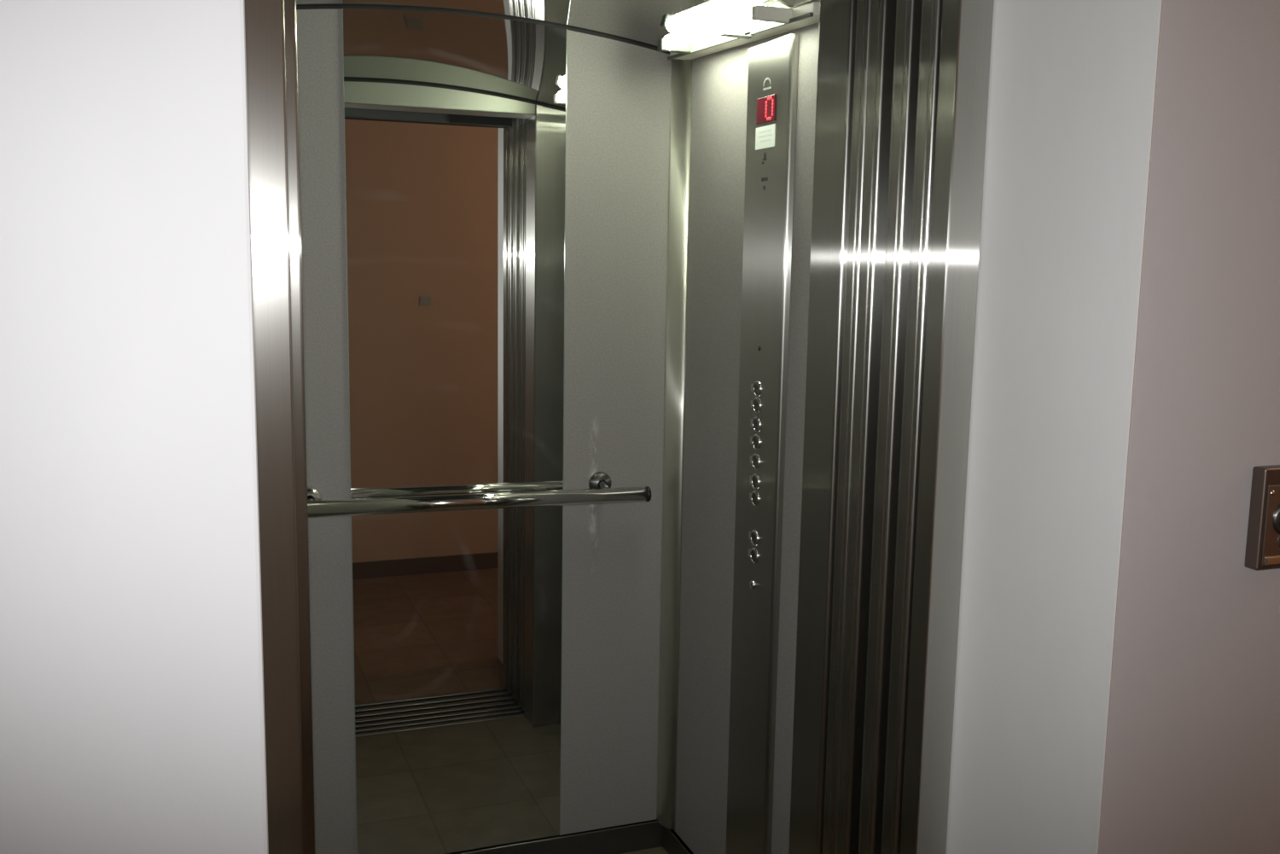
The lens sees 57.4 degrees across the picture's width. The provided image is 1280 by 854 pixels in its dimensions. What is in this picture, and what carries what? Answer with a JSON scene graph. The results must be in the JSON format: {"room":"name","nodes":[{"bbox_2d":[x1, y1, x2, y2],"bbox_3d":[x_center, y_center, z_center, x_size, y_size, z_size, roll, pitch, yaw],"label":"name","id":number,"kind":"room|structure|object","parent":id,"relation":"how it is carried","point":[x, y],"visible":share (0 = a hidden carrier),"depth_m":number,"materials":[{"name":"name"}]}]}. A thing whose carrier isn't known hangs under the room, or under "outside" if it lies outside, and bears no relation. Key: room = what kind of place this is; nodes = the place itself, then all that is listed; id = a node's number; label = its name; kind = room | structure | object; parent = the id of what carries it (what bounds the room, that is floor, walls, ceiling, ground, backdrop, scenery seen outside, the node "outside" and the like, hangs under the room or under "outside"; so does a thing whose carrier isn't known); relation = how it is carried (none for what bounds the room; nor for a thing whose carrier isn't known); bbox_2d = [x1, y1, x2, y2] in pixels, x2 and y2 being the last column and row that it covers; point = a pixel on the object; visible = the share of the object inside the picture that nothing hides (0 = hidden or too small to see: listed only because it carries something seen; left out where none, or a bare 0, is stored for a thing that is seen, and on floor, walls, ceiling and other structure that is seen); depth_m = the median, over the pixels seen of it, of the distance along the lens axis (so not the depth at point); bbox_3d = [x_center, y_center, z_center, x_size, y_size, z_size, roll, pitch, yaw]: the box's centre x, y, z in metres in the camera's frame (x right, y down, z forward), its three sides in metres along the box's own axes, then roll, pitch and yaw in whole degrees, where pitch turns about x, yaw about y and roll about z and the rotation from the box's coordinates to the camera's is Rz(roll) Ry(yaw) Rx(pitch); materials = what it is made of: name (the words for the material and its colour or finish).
{"room":"elevator lobby","nodes":[
{"label":"elevator lobby","id":0,"kind":"room"},
{"bbox_2d":[296,8,671,853],"bbox_3d":[-0.436,0.084,2.800,1.151,2.117,0.022,-2,8,-21],"label":"wall","id":1,"kind":"structure","parent":0,"point":[619,93],"depth_m":2.86,"materials":[{"name":"grey metal"}]},
{"bbox_2d":[341,8,567,853],"bbox_3d":[-0.428,0.063,2.784,0.515,2.014,0.005,-2,8,-21],"label":"wall mirror","id":2,"kind":"object","parent":1,"relation":"attached to","point":[455,125],"visible":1,"depth_m":2.77,"materials":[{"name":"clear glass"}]},
{"bbox_2d":[307,471,651,517],"bbox_3d":[-0.390,0.163,2.772,0.865,0.069,0.084,-2,8,-21],"label":"grab rail","id":3,"kind":"object","parent":1,"relation":"attached to","point":[317,507],"visible":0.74,"depth_m":2.74,"materials":[{"name":"silver metal"}]},
{"bbox_2d":[296,5,669,54],"bbox_3d":[-0.414,-0.924,2.647,1.151,0.096,0.006,-2,8,-21],"label":"trim","id":4,"kind":"structure","parent":1,"relation":"attached to","point":[303,7],"depth_m":2.66,"materials":[{"name":"black"}]},
{"bbox_2d":[449,819,663,853],"bbox_3d":[-0.447,1.098,2.924,1.108,0.073,0.013,-2,8,-21],"label":"baseboard","id":5,"kind":"structure","parent":1,"relation":"attached to","point":[631,837],"depth_m":3.04,"materials":[{"name":"metal"}]},
{"bbox_2d":[296,0,820,47],"bbox_3d":[-0.252,-0.838,2.230,1.151,0.107,0.900,-2,8,-21],"label":"ceiling","id":6,"kind":"structure","parent":0,"point":[645,22],"depth_m":2.53,"materials":[{"name":"silver metal"}]},
{"bbox_2d":[0,0,1279,853],"bbox_3d":[0.142,0.068,1.454,5.616,2.538,0.323,-2,8,-21],"label":"wall","id":7,"kind":"structure","parent":0,"point":[132,695],"depth_m":1.07,"materials":[{"name":"white paint"}]},
{"bbox_2d":[945,0,1163,853],"bbox_3d":[0.544,0.294,1.643,0.005,2.052,0.323,-2,8,-21],"label":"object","id":8,"kind":"structure","parent":7,"relation":"attached to","point":[1072,92],"depth_m":1.58,"materials":[{"name":"white paint"}]},
{"bbox_2d":[1244,465,1279,570],"bbox_3d":[0.854,0.119,1.550,0.099,0.136,0.029,-2,8,-21],"label":"station","id":9,"kind":"object","parent":7,"relation":"attached to","point":[1263,537],"visible":1,"depth_m":1.53,"materials":[{"name":"brown metal"}]},
{"bbox_2d":[618,846,669,853],"bbox_3d":[-0.277,1.220,2.489,1.151,0.043,1.015,-2,8,-21],"label":"floor","id":10,"kind":"structure","parent":0,"point":[660,850],"depth_m":3.09,"materials":[{"name":"beige tile"}]},
{"bbox_2d":[674,22,819,853],"bbox_3d":[0.253,0.145,2.584,0.022,2.079,0.886,-2,8,-21],"label":"wall","id":11,"kind":"structure","parent":0,"point":[719,79],"depth_m":2.71,"materials":[{"name":"grey metal"}]},
{"bbox_2d":[656,58,692,830],"bbox_3d":[0.084,0.076,2.951,0.027,1.965,0.066,-2,8,-21],"label":"trim","id":12,"kind":"structure","parent":11,"relation":"attached to","point":[681,73],"depth_m":2.93,"materials":[{"name":"metal"}]},
{"bbox_2d":[663,826,693,853],"bbox_3d":[0.222,1.142,2.710,0.013,0.067,0.873,-2,8,-21],"label":"baseboard","id":13,"kind":"structure","parent":11,"relation":"attached to","point":[672,843],"depth_m":3.04,"materials":[{"name":"metal"}]},
{"bbox_2d":[657,1,820,59],"bbox_3d":[0.183,-0.830,2.465,0.130,0.057,0.697,-2,8,-21],"label":"fluorescent light","id":14,"kind":"object","parent":11,"relation":"attached to","point":[756,21],"visible":0.95,"depth_m":2.38,"materials":[{"name":"white plastic"}]},
{"bbox_2d":[725,33,798,853],"bbox_3d":[0.252,0.162,2.523,0.022,1.918,0.193,-2,8,-21],"label":"control panel","id":15,"kind":"object","parent":11,"relation":"attached to","point":[772,79],"visible":1,"depth_m":2.49,"materials":[{"name":"metal"}]},
{"bbox_2d":[750,580,755,588],"bbox_3d":[0.244,0.342,2.539,0.006,0.018,0.018,-2,8,-21],"label":"switch","id":16,"kind":"object","parent":15,"relation":"attached to","point":[752,582],"depth_m":2.53,"materials":[{"name":"grey metal"}]},
{"bbox_2d":[755,123,775,150],"bbox_3d":[0.259,-0.599,2.418,0.002,0.045,0.088,-2,8,-21],"label":"paper notice","id":17,"kind":"object","parent":15,"relation":"attached to","point":[765,136],"visible":1,"depth_m":2.42,"materials":[{"name":"white paper"}]},
{"bbox_2d":[758,128,771,142],"bbox_3d":[0.258,-0.601,2.417,0.001,0.022,0.060,-2,8,-21],"label":"print","id":18,"kind":"object","parent":17,"relation":"attached to","point":[765,135],"depth_m":2.42,"materials":[{"name":"grey paper"}]},
{"bbox_2d":[788,0,856,853],"bbox_3d":[0.374,0.211,2.103,0.142,2.084,0.108,-2,8,-21],"label":"elevator door","id":19,"kind":"structure","parent":11,"relation":"attached to","point":[837,18],"depth_m":2.04,"materials":[{"name":"metal"}]},
{"bbox_3d":[0.085,-0.946,1.285,1.029,0.486,0.323,-2,8,-21],"label":"wall","id":20,"kind":"structure","parent":0,"visible":0},
{"bbox_2d":[244,0,994,853],"bbox_3d":[0.002,0.288,1.617,1.023,2.052,0.043,-2,8,-21],"label":"door frame","id":21,"kind":"structure","parent":20,"relation":"attached to","point":[967,25],"depth_m":1.67,"materials":[{"name":"metal"}]},
{"bbox_3d":[0.092,-0.744,1.662,2.052,0.124,0.244,-2,8,-21],"label":"door track","id":22,"kind":"object","parent":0,"visible":0},
{"bbox_2d":[822,0,871,853],"bbox_3d":[0.572,0.235,2.096,0.498,2.037,0.040,-2,8,-21],"label":"door","id":23,"kind":"structure","parent":22,"relation":"hanging from","point":[863,22],"depth_m":1.97,"materials":[{"name":"metal"}]},
{"bbox_2d":[834,0,896,853],"bbox_3d":[0.587,0.241,2.054,0.498,2.037,0.042,-2,8,-21],"label":"door","id":24,"kind":"structure","parent":22,"relation":"hanging from","point":[882,12],"depth_m":1.92,"materials":[{"name":"metal"}]},
{"bbox_2d":[858,0,922,853],"bbox_3d":[0.614,0.251,1.982,0.498,2.037,0.044,-2,8,-21],"label":"door","id":25,"kind":"structure","parent":22,"relation":"hanging from","point":[908,12],"depth_m":1.85,"materials":[{"name":"metal"}]},
{"bbox_2d":[881,0,942,853],"bbox_3d":[0.638,0.260,1.920,0.498,2.037,0.043,-2,8,-21],"label":"door","id":26,"kind":"structure","parent":22,"relation":"hanging from","point":[931,23],"depth_m":1.79,"materials":[{"name":"metal"}]},
{"bbox_3d":[-0.802,0.182,2.182,0.022,2.079,0.886,-2,8,-21],"label":"wall","id":27,"kind":"structure","parent":0,"visible":0},
{"bbox_2d":[284,0,314,853],"bbox_3d":[-0.570,0.244,1.743,0.139,2.084,0.108,-2,8,-21],"label":"trim","id":28,"kind":"structure","parent":27,"relation":"attached to","point":[290,31],"depth_m":1.68,"materials":[{"name":"metal"}]}
]}

